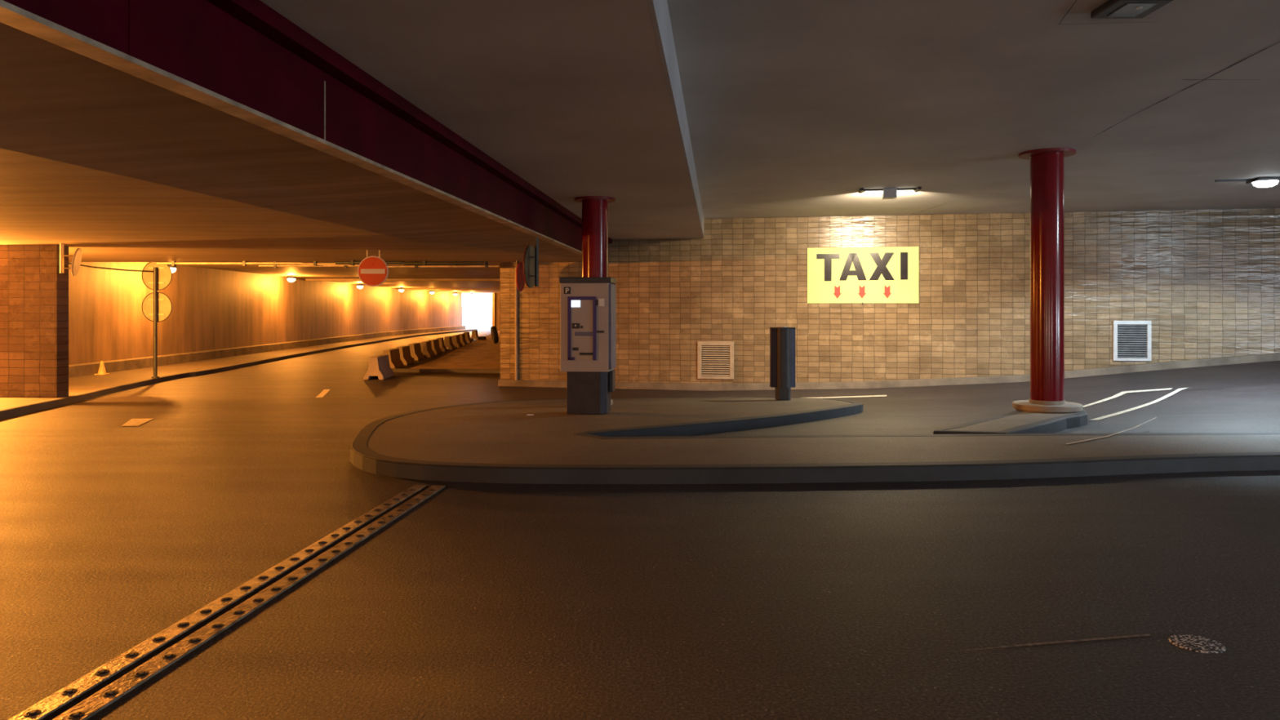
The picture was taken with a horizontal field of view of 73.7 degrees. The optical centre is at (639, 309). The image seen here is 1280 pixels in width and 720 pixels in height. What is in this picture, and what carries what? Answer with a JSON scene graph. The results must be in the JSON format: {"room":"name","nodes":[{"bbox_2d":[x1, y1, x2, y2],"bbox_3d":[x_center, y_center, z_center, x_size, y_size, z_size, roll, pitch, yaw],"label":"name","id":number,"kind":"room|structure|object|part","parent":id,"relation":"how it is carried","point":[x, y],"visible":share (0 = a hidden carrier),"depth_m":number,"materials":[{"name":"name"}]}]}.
{"room":"underground taxi stand","nodes":[
{"label":"underground taxi stand","id":0,"kind":"room"},
{"bbox_2d":[68,262,462,364],"bbox_3d":[-16.095,0.250,48.090,1.289,4.000,56.207,0,0,-1],"label":"wall","id":1,"kind":"structure","parent":0,"point":[212,308],"depth_m":32.09,"materials":[{"name":"concrete"}]},
{"bbox_2d":[68,325,465,377],"bbox_3d":[-15.945,1.699,48.091,1.589,0.482,56.232,0,0,-1],"label":"baseboard","id":2,"kind":"structure","parent":1,"relation":"attached to","point":[90,368],"depth_m":30.78,"materials":[{"name":"grey concrete"}]},
{"bbox_2d":[305,278,499,280],"bbox_3d":[-10.200,-1.420,41.175,14.000,0.100,0.350,0,0,0],"label":"trim","id":3,"kind":"structure","parent":1,"relation":"attached to","point":[306,279],"depth_m":41.00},
{"bbox_2d":[404,288,499,289],"bbox_3d":[-10.200,-1.420,60.175,14.000,0.100,0.350,0,0,0],"label":"trim","id":4,"kind":"structure","parent":1,"relation":"attached to","point":[404,288],"depth_m":60.01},
{"bbox_2d":[0,22,582,262],"bbox_3d":[-10.393,-1.805,7.475,19.214,1.290,26.950,0,0,0],"label":"ceiling","id":5,"kind":"structure","parent":0,"point":[109,163],"depth_m":8.46,"materials":[{"name":"grey concrete"}]},
{"bbox_2d":[59,243,81,275],"bbox_3d":[-9.923,-0.872,14.973,0.454,0.576,0.329,0,0,41],"label":"round sign","id":6,"kind":"object","parent":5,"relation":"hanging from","point":[77,257],"visible":1,"depth_m":14.98,"materials":[{"name":"grey metal"}]},
{"bbox_3d":[-10.160,-0.896,15.000,0.058,0.527,0.060,0,0,0],"label":"hanging post","id":7,"kind":"part","parent":6,"relation":"part of","materials":[{"name":"grey metal"}]},
{"bbox_3d":[-9.899,-0.831,15.002,0.103,0.495,0.500,0,0,-22],"label":"plate","id":8,"kind":"part","parent":6,"relation":"part of","materials":[{"name":"grey metal"}]},
{"bbox_2d":[68,262,153,272],"bbox_3d":[-13.347,-1.065,21.405,1.988,0.226,0.107,0,0,-33],"label":"cable","id":9,"kind":"object","parent":5,"relation":"hanging from","point":[68,263],"visible":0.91,"depth_m":21.45,"materials":[{"name":"rubber"}]},
{"bbox_2d":[156,261,473,266],"bbox_3d":[-7.800,-1.101,20.500,7.600,0.113,0.080,0,0,0],"label":"pipe","id":10,"kind":"object","parent":5,"relation":"attached to","point":[172,263],"visible":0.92,"depth_m":20.48,"materials":[{"name":"grey metal"}]},
{"bbox_2d":[357,249,388,286],"bbox_3d":[-5.225,-0.802,16.708,0.600,0.716,0.044,0,0,0],"label":"no entry sign","id":11,"kind":"object","parent":5,"relation":"hanging from","point":[372,271],"visible":1,"depth_m":16.69,"materials":[{"name":"red metal"}]},
{"bbox_2d":[258,261,499,267],"bbox_3d":[-6.300,-1.078,20.600,5.800,0.160,0.064,0,0,0],"label":"pipe","id":12,"kind":"object","parent":5,"relation":"attached to","point":[486,265],"visible":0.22,"depth_m":20.58,"materials":[{"name":"grey metal"}]},
{"bbox_2d":[335,260,484,266],"bbox_3d":[-5.450,-1.097,20.200,3.500,0.123,0.100,0,0,0],"label":"pipe","id":13,"kind":"object","parent":5,"relation":"attached to","point":[353,263],"visible":1,"depth_m":20.17,"materials":[{"name":"grey metal"}]},
{"bbox_2d":[515,260,524,291],"bbox_3d":[-2.869,-0.792,20.207,0.125,0.737,0.700,0,0,9],"label":"round sign","id":14,"kind":"object","parent":5,"relation":"hanging from","point":[520,281],"visible":0.94,"depth_m":20.13,"materials":[{"name":"metal"}]},
{"bbox_2d":[176,262,499,293],"bbox_3d":[-10.850,-1.620,48.680,15.300,0.300,55.440,0,0,0],"label":"ceiling","id":15,"kind":"structure","parent":0,"point":[299,272],"depth_m":35.38,"materials":[{"name":"white concrete"}]},
{"bbox_2d":[168,264,177,272],"bbox_3d":[-14.320,-1.290,26.000,0.340,0.360,0.340,0,0,0],"label":"lamp","id":16,"kind":"object","parent":15,"relation":"attached to","point":[173,268],"visible":0.36,"depth_m":25.93,"materials":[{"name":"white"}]},
{"bbox_3d":[-14.320,-1.185,26.000,0.340,0.150,0.340,0,0,0],"label":"glass","id":17,"kind":"part","parent":16,"relation":"part of","materials":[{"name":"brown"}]},
{"bbox_2d":[286,275,295,281],"bbox_3d":[-15.118,-1.330,37.000,0.340,0.280,0.340,0,0,0],"label":"lamp","id":18,"kind":"object","parent":15,"relation":"attached to","point":[290,278],"visible":1,"depth_m":36.89,"materials":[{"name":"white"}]},
{"bbox_3d":[-15.118,-1.265,37.000,0.340,0.150,0.340,0,0,0],"label":"glass","id":19,"kind":"part","parent":18,"relation":"part of","materials":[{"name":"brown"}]},
{"bbox_2d":[356,283,363,288],"bbox_3d":[-15.750,-1.320,48.000,0.340,0.300,0.340,0,0,0],"label":"lamp","id":20,"kind":"object","parent":15,"relation":"attached to","point":[358,286],"visible":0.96,"depth_m":47.89,"materials":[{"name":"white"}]},
{"bbox_2d":[260,0,702,239],"bbox_3d":[-0.796,-2.077,8.144,2.426,0.760,28.610,0,0,5],"label":"ceiling","id":21,"kind":"structure","parent":0,"point":[571,97],"depth_m":6.37,"materials":[{"name":"grey concrete"}]},
{"bbox_2d":[0,0,612,255],"bbox_3d":[-1.950,-1.411,7.670,0.251,0.612,27.400,0,0,5],"label":"steel beam","id":22,"kind":"structure","parent":21,"relation":"attached to","point":[244,60],"depth_m":5.18,"materials":[{"name":"metal"}]},
{"bbox_2d":[523,236,538,288],"bbox_3d":[-1.645,-0.775,13.192,0.149,0.890,0.660,0,0,9],"label":"round sign","id":23,"kind":"object","parent":22,"relation":"hanging from","point":[531,258],"visible":0.91,"depth_m":13.17,"materials":[{"name":"metal"}]},
{"bbox_3d":[-1.692,-0.660,13.199,0.016,0.660,0.660,0,0,9],"label":"plate","id":24,"kind":"part","parent":23,"relation":"part of","materials":[{"name":"grey metal"}]},
{"bbox_3d":[-1.598,-0.785,13.200,0.058,0.869,0.060,0,0,0],"label":"hanging post","id":25,"kind":"part","parent":23,"relation":"part of","materials":[{"name":"grey metal"}]},
{"bbox_2d":[647,0,703,238],"bbox_3d":[0.290,-1.927,7.204,0.030,0.461,26.524,0,0,5],"label":"ceiling edge","id":26,"kind":"structure","parent":21,"relation":"attached to","point":[659,9],"depth_m":7.09,"materials":[{"name":"grey concrete"}]},
{"bbox_2d":[495,293,499,330],"bbox_3d":[-8.180,0.350,76.200,9.760,4.200,0.400,0,0,0],"label":"wall","id":27,"kind":"structure","parent":0,"point":[497,295],"depth_m":76.00,"materials":[{"name":"concrete"}]},
{"bbox_2d":[492,293,495,326],"bbox_3d":[-13.000,0.500,75.850,0.200,3.900,0.300,0,0,0],"label":"trim","id":28,"kind":"structure","parent":27,"relation":"attached to","point":[493,294],"depth_m":75.71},
{"bbox_2d":[0,330,1279,719],"bbox_3d":[-2.000,1.299,35.150,40.000,1.241,82.300,0,0,0],"label":"road","id":29,"kind":"structure","parent":0,"point":[480,601],"depth_m":4.82,"materials":[{"name":"grey asphalt"}]},
{"bbox_2d":[121,418,152,426],"bbox_3d":[-6.758,1.518,11.497,0.277,0.041,1.236,0,0,-25],"label":"road marking","id":30,"kind":"object","parent":29,"relation":"on","point":[133,422],"visible":1,"depth_m":11.43,"materials":[{"name":"paint"}]},
{"bbox_2d":[8,484,445,719],"bbox_3d":[-1.942,1.447,4.590,0.262,0.026,4.820,0,0,5],"label":"expansion joint","id":31,"kind":"object","parent":29,"relation":"on","point":[83,698],"visible":1,"depth_m":3.89,"materials":[{"name":"metal"}]},
{"bbox_2d":[0,328,477,419],"bbox_3d":[-14.472,1.633,41.096,7.178,0.615,69.790,0,0,-6],"label":"pavement","id":32,"kind":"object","parent":29,"relation":"on","point":[82,388],"visible":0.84,"depth_m":23.04,"materials":[{"name":"concrete"}]},
{"bbox_2d":[0,244,68,397],"bbox_3d":[-11.201,0.435,15.489,1.500,3.230,0.300,0,0,3],"label":"wall pier","id":33,"kind":"object","parent":32,"relation":"on","point":[34,294],"visible":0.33,"depth_m":15.33,"materials":[{"name":"brick"}]},
{"bbox_2d":[93,360,109,374],"bbox_3d":[-14.576,1.585,23.120,0.260,0.370,0.260,0,0,0],"label":"traffic cone","id":34,"kind":"object","parent":32,"relation":"on","point":[101,371],"visible":1,"depth_m":23.07,"materials":[{"name":"orange plastic"}]},
{"bbox_2d":[141,262,172,377],"bbox_3d":[-12.495,0.249,22.000,0.790,3.042,0.180,0,0,0],"label":"sign post","id":35,"kind":"object","parent":32,"relation":"on","point":[157,307],"visible":0.89,"depth_m":22.07,"materials":[{"name":"metal"}]},
{"bbox_3d":[-12.495,-0.060,22.078,0.767,0.767,0.015,0,0,0],"label":"plate","id":36,"kind":"part","parent":35,"relation":"part of","materials":[{"name":"grey metal"}]},
{"bbox_3d":[-12.495,-0.877,22.078,0.767,0.767,0.015,0,0,0],"label":"plate","id":37,"kind":"part","parent":35,"relation":"part of","materials":[{"name":"grey metal"}]},
{"bbox_2d":[315,389,329,397],"bbox_3d":[-6.902,1.827,18.602,0.142,0.084,2.841,0,0,-17],"label":"road marking","id":38,"kind":"object","parent":29,"relation":"on","point":[324,392],"visible":1,"depth_m":18.48,"materials":[{"name":"white paint"}]},
{"bbox_2d":[363,355,394,379],"bbox_3d":[-7.211,1.588,23.596,0.536,0.604,1.350,0,0,-4],"label":"concrete barrier","id":39,"kind":"object","parent":29,"relation":"on","point":[379,366],"visible":1,"depth_m":23.00,"materials":[{"name":"concrete"}]},
{"bbox_2d":[382,348,404,368],"bbox_3d":[-7.974,1.588,27.358,0.536,0.604,1.350,0,0,-4],"label":"concrete barrier","id":40,"kind":"object","parent":29,"relation":"on","point":[395,362],"visible":0.65,"depth_m":27.12,"materials":[{"name":"concrete"}]},
{"bbox_2d":[395,346,413,364],"bbox_3d":[-8.217,1.588,29.573,0.536,0.604,1.350,0,0,-5],"label":"concrete barrier","id":41,"kind":"object","parent":29,"relation":"on","point":[406,357],"visible":0.54,"depth_m":29.24,"materials":[{"name":"concrete"}]},
{"bbox_2d":[408,342,424,360],"bbox_3d":[-8.514,1.588,32.191,0.536,0.604,1.350,0,0,-5],"label":"concrete barrier","id":42,"kind":"object","parent":29,"relation":"on","point":[416,353],"visible":0.69,"depth_m":31.73,"materials":[{"name":"concrete"}]},
{"bbox_2d":[420,341,435,357],"bbox_3d":[-8.572,1.588,34.186,0.536,0.604,1.350,0,0,-6],"label":"concrete barrier","id":43,"kind":"object","parent":29,"relation":"on","point":[426,346],"visible":0.7,"depth_m":33.54,"materials":[{"name":"concrete"}]},
{"bbox_2d":[428,338,442,354],"bbox_3d":[-8.797,1.588,36.350,0.536,0.604,1.350,0,0,-4],"label":"concrete barrier","id":44,"kind":"object","parent":29,"relation":"on","point":[436,348],"visible":0.57,"depth_m":36.01,"materials":[{"name":"concrete"}]},
{"bbox_2d":[436,337,446,351],"bbox_3d":[-9.040,1.588,38.568,0.536,0.604,1.350,0,0,-9],"label":"concrete barrier","id":45,"kind":"object","parent":29,"relation":"on","point":[441,340],"visible":0.52,"depth_m":37.94,"materials":[{"name":"concrete"}]},
{"bbox_2d":[391,368,499,373],"bbox_3d":[-5.492,1.861,25.475,4.020,0.163,0.150,0,0,6],"label":"curb","id":46,"kind":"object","parent":29,"relation":"on","point":[394,370],"depth_m":25.43,"materials":[{"name":"concrete"}]},
{"bbox_2d":[444,336,454,349],"bbox_3d":[-9.153,1.588,40.691,0.536,0.604,1.350,0,0,-8],"label":"concrete barrier","id":47,"kind":"object","parent":29,"relation":"on","point":[447,340],"visible":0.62,"depth_m":40.04,"materials":[{"name":"concrete"}]},
{"bbox_2d":[411,330,499,368],"bbox_3d":[-7.900,1.801,50.350,8.800,0.003,50.300,0,0,0],"label":"verge","id":48,"kind":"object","parent":29,"relation":"on","point":[480,353],"visible":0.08,"depth_m":31.59,"materials":[{"name":"concrete"}]},
{"bbox_2d":[477,336,486,339],"bbox_3d":[-9.351,1.700,50.500,0.433,0.200,0.600,0,0,0],"label":"block","id":49,"kind":"object","parent":48,"relation":"on","point":[478,337],"visible":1,"depth_m":50.20,"materials":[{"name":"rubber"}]},
{"bbox_2d":[490,325,498,343],"bbox_3d":[-7.664,1.340,45.000,0.375,0.914,0.920,0,0,-18],"label":"tyre","id":50,"kind":"object","parent":48,"relation":"on","point":[494,332],"visible":1,"depth_m":44.68,"materials":[{"name":"rubber"}]},
{"bbox_2d":[451,334,462,347],"bbox_3d":[-9.205,1.588,42.628,0.536,0.604,1.350,0,0,-5],"label":"concrete barrier","id":51,"kind":"object","parent":29,"relation":"on","point":[456,342],"visible":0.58,"depth_m":41.97,"materials":[{"name":"concrete"}]},
{"bbox_2d":[457,333,467,346],"bbox_3d":[-9.368,1.588,44.758,0.536,0.604,1.350,0,0,-6],"label":"concrete barrier","id":52,"kind":"object","parent":29,"relation":"on","point":[462,336],"visible":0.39,"depth_m":44.12,"materials":[{"name":"concrete"}]},
{"bbox_2d":[462,332,471,342],"bbox_3d":[-9.807,1.588,48.207,0.536,0.604,1.350,0,0,-6],"label":"concrete barrier","id":53,"kind":"object","parent":29,"relation":"on","point":[468,339],"visible":0.51,"depth_m":47.56,"materials":[{"name":"concrete"}]},
{"bbox_2d":[470,329,478,340],"bbox_3d":[-10.115,1.588,52.244,0.536,0.604,1.350,0,0,-6],"label":"concrete barrier","id":54,"kind":"object","parent":29,"relation":"on","point":[474,333],"visible":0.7,"depth_m":51.58,"materials":[{"name":"concrete"}]},
{"bbox_2d":[350,397,1279,484],"bbox_3d":[6.128,1.561,11.573,18.745,0.561,8.988,0,0,0],"label":"traffic island","id":55,"kind":"object","parent":29,"relation":"on","point":[641,440],"visible":0.94,"depth_m":7.95,"materials":[{"name":"concrete"}]},
{"bbox_2d":[559,276,616,414],"bbox_3d":[-0.702,0.486,11.570,0.697,1.825,0.520,0,0,7],"label":"ticket machine","id":56,"kind":"object","parent":55,"relation":"on","point":[588,305],"visible":1,"depth_m":11.35,"materials":[{"name":"paint"}]},
{"bbox_3d":[-0.771,0.253,11.336,0.381,0.846,0.022,0,0,7],"label":"panel frame","id":57,"kind":"part","parent":56,"relation":"part of","materials":[{"name":"metal"}]},
{"bbox_3d":[-0.770,0.273,11.349,0.301,0.797,0.016,0,0,7],"label":"panel","id":58,"kind":"part","parent":56,"relation":"part of","materials":[{"name":"paint"}]},
{"bbox_2d":[580,355,592,359],"bbox_3d":[-0.709,0.641,11.333,0.168,0.053,0.012,0,0,7],"label":"tray","id":59,"kind":"object","parent":56,"relation":"on","point":[582,357],"depth_m":11.33,"materials":[{"name":"grey metal"}]},
{"bbox_3d":[-0.514,-0.092,11.308,0.084,0.102,0.014,0,0,7],"label":"lock plate","id":60,"kind":"part","parent":56,"relation":"part of","materials":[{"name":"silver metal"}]},
{"bbox_3d":[-0.380,0.975,11.641,0.050,0.287,0.220,0,0,7],"label":"leg","id":61,"kind":"part","parent":56,"relation":"part of","materials":[{"name":"black metal"}]},
{"bbox_3d":[-0.373,0.232,11.532,0.034,1.138,0.435,0,0,7],"label":"panel","id":62,"kind":"part","parent":56,"relation":"part of","materials":[{"name":"grey metal"}]},
{"bbox_2d":[574,195,615,406],"bbox_3d":[-0.690,-0.108,13.080,0.630,3.178,0.630,0,0,0],"label":"steel column","id":63,"kind":"structure","parent":55,"relation":"on","point":[594,208],"depth_m":12.90,"materials":[{"name":"red metal"}]},
{"bbox_3d":[-0.690,-1.679,13.080,0.630,0.035,0.630,0,0,0],"label":"ceiling plate","id":64,"kind":"part","parent":63,"relation":"part of","materials":[{"name":"red metal"}]},
{"bbox_2d":[769,326,795,400],"bbox_3d":[2.497,0.937,14.895,0.427,1.283,0.290,0,0,0],"label":"post","id":65,"kind":"object","parent":55,"relation":"on","point":[782,339],"visible":1,"depth_m":14.79,"materials":[{"name":"grey metal"}]},
{"bbox_3d":[2.497,0.325,14.905,0.427,0.018,0.230,0,0,0],"label":"plate","id":66,"kind":"part","parent":65,"relation":"part of","materials":[{"name":"grey metal"}]},
{"bbox_2d":[1065,417,1156,444],"bbox_3d":[5.337,1.331,9.435,0.149,0.038,3.326,0,0,45],"label":"road marking","id":67,"kind":"object","parent":55,"relation":"on","point":[1155,417],"visible":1,"depth_m":8.97,"materials":[{"name":"white paint"}]},
{"bbox_2d":[806,395,886,398],"bbox_3d":[3.266,1.807,17.373,3.752,0.073,0.413,0,0,-7],"label":"road marking","id":68,"kind":"object","parent":29,"relation":"on","point":[871,395],"visible":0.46,"depth_m":17.45,"materials":[{"name":"white paint"}]},
{"bbox_2d":[933,409,1087,434],"bbox_3d":[5.007,1.464,10.835,0.914,0.299,4.732,0,0,38],"label":"traffic island","id":69,"kind":"object","parent":29,"relation":"on","point":[1016,421],"visible":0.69,"depth_m":10.14,"materials":[{"name":"concrete"}]},
{"bbox_2d":[1012,147,1083,413],"bbox_3d":[5.604,-0.382,11.750,0.880,3.550,0.880,0,0,0],"label":"steel column","id":70,"kind":"structure","parent":69,"relation":"on","point":[1046,165],"depth_m":11.57,"materials":[{"name":"red metal"}]},
{"bbox_3d":[5.604,-2.139,11.750,0.720,0.035,0.720,0,0,0],"label":"ceiling plate","id":71,"kind":"part","parent":70,"relation":"part of","materials":[{"name":"red metal"}]},
{"bbox_2d":[955,633,1150,651],"bbox_3d":[1.490,1.445,3.610,1.563,0.001,0.380,0,0,0],"label":"road marking","id":72,"kind":"object","parent":29,"relation":"on","point":[1139,635],"visible":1,"depth_m":3.71,"materials":[{"name":"paint"}]},
{"bbox_2d":[1083,387,1173,407],"bbox_3d":[8.265,1.510,14.930,3.532,0.119,0.672,0,0,-37],"label":"road marking","id":73,"kind":"object","parent":29,"relation":"on","point":[1123,392],"visible":0.98,"depth_m":15.59,"materials":[{"name":"white paint"}]},
{"bbox_2d":[1088,387,1186,420],"bbox_3d":[8.091,1.485,13.673,0.136,0.107,5.576,0,0,44],"label":"road marking","id":74,"kind":"object","parent":29,"relation":"on","point":[1178,389],"visible":1,"depth_m":13.54,"materials":[{"name":"white paint"}]},
{"bbox_2d":[1168,634,1226,653],"bbox_3d":[2.414,1.447,3.700,0.210,0.006,0.210,0,0,0],"label":"manhole cover","id":75,"kind":"object","parent":29,"relation":"on","point":[1188,642],"visible":1,"depth_m":3.69,"materials":[{"name":"grey metal"}]},
{"bbox_2d":[499,208,1279,383],"bbox_3d":[7.397,-0.004,19.441,22.035,4.907,0.351,0,0,10],"label":"wall","id":76,"kind":"structure","parent":0,"point":[1206,281],"depth_m":19.42,"materials":[{"name":"brick"}]},
{"bbox_2d":[515,262,517,380],"bbox_3d":[-3.053,0.295,21.063,0.070,2.909,0.070,0,0,0],"label":"downpipe","id":77,"kind":"object","parent":76,"relation":"attached to","point":[516,287],"visible":0.76,"depth_m":21.03,"materials":[{"name":"metal"}]},
{"bbox_2d":[697,341,733,379],"bbox_3d":[1.794,1.206,20.235,0.863,0.892,0.050,0,0,10],"label":"air vent","id":78,"kind":"object","parent":76,"relation":"in","point":[715,359],"visible":1,"depth_m":20.23,"materials":[{"name":"white metal"}]},
{"bbox_2d":[807,246,919,303],"bbox_3d":[5.122,-0.776,19.646,2.490,1.307,0.045,0,0,10],"label":"sign","id":79,"kind":"object","parent":76,"relation":"attached to","point":[889,274],"visible":1,"depth_m":19.63,"materials":[{"name":"yellow plastic"}]},
{"bbox_2d":[497,352,1279,390],"bbox_3d":[5.764,1.383,19.475,18.791,1.174,0.160,0,0,10],"label":"baseboard","id":80,"kind":"structure","parent":76,"relation":"attached to","point":[1266,357],"depth_m":19.29,"materials":[{"name":"grey concrete"}]},
{"bbox_2d":[1112,320,1151,360],"bbox_3d":[10.749,0.687,18.641,0.766,0.879,0.050,0,0,10],"label":"air vent","id":81,"kind":"object","parent":76,"relation":"in","point":[1131,340],"visible":1,"depth_m":18.64,"materials":[{"name":"white metal"}]},
{"bbox_2d":[666,0,1279,218],"bbox_3d":[8.539,-2.307,7.302,18.922,0.300,26.604,0,0,0],"label":"ceiling","id":82,"kind":"structure","parent":0,"point":[793,108],"depth_m":8.93,"materials":[{"name":"grey concrete"}]},
{"bbox_2d":[858,186,921,199],"bbox_3d":[4.465,-2.072,15.271,1.040,0.170,0.380,0,0,10],"label":"ceiling lamp","id":83,"kind":"object","parent":82,"relation":"attached to","point":[887,193],"visible":1,"depth_m":15.21,"materials":[{"name":"beige"}]},
{"bbox_2d":[862,187,916,191],"bbox_3d":[4.471,-2.142,15.300,0.920,0.030,0.100,0,0,10],"label":"ceiling light","id":84,"kind":"object","parent":83,"relation":"on","point":[911,189],"depth_m":15.24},
{"bbox_2d":[1090,0,1173,18],"bbox_3d":[3.455,-2.126,6.000,0.380,0.062,0.380,0,0,0],"label":"ceiling lamp","id":85,"kind":"object","parent":82,"relation":"attached to","point":[1111,9],"visible":1,"depth_m":5.99,"materials":[{"name":"grey metal"}]},
{"bbox_3d":[3.455,-2.104,6.000,0.200,0.006,0.260,0,0,0],"label":"glass","id":86,"kind":"part","parent":85,"relation":"part of","materials":[{"name":"white glass"}]},
{"bbox_2d":[1094,41,1279,136],"bbox_3d":[5.396,-2.153,8.697,0.541,0.001,3.927,0,0,0],"label":"trim","id":87,"kind":"structure","parent":82,"relation":"attached to","point":[1278,42],"depth_m":8.17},
{"bbox_2d":[1214,177,1279,187],"bbox_3d":[10.062,-2.092,14.148,0.950,0.130,0.400,0,0,10],"label":"ceiling lamp","id":88,"kind":"object","parent":82,"relation":"attached to","point":[1260,182],"visible":1,"depth_m":14.02,"materials":[{"name":"white"}]},
{"bbox_3d":[10.333,-2.067,14.100,0.360,0.080,0.360,0,0,10],"label":"glass","id":89,"kind":"part","parent":88,"relation":"part of","materials":[{"name":"white glass"}]},
{"label":"outside","id":90,"kind":"structure","parent":0,"visible":0},
{"bbox_2d":[462,306,492,330],"bbox_3d":[0.000,0.430,188.150,240.000,2.960,223.700,0,0,0],"label":"sky","id":91,"kind":"structure","parent":90,"point":[479,317],"depth_m":125.09,"materials":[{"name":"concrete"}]}
]}

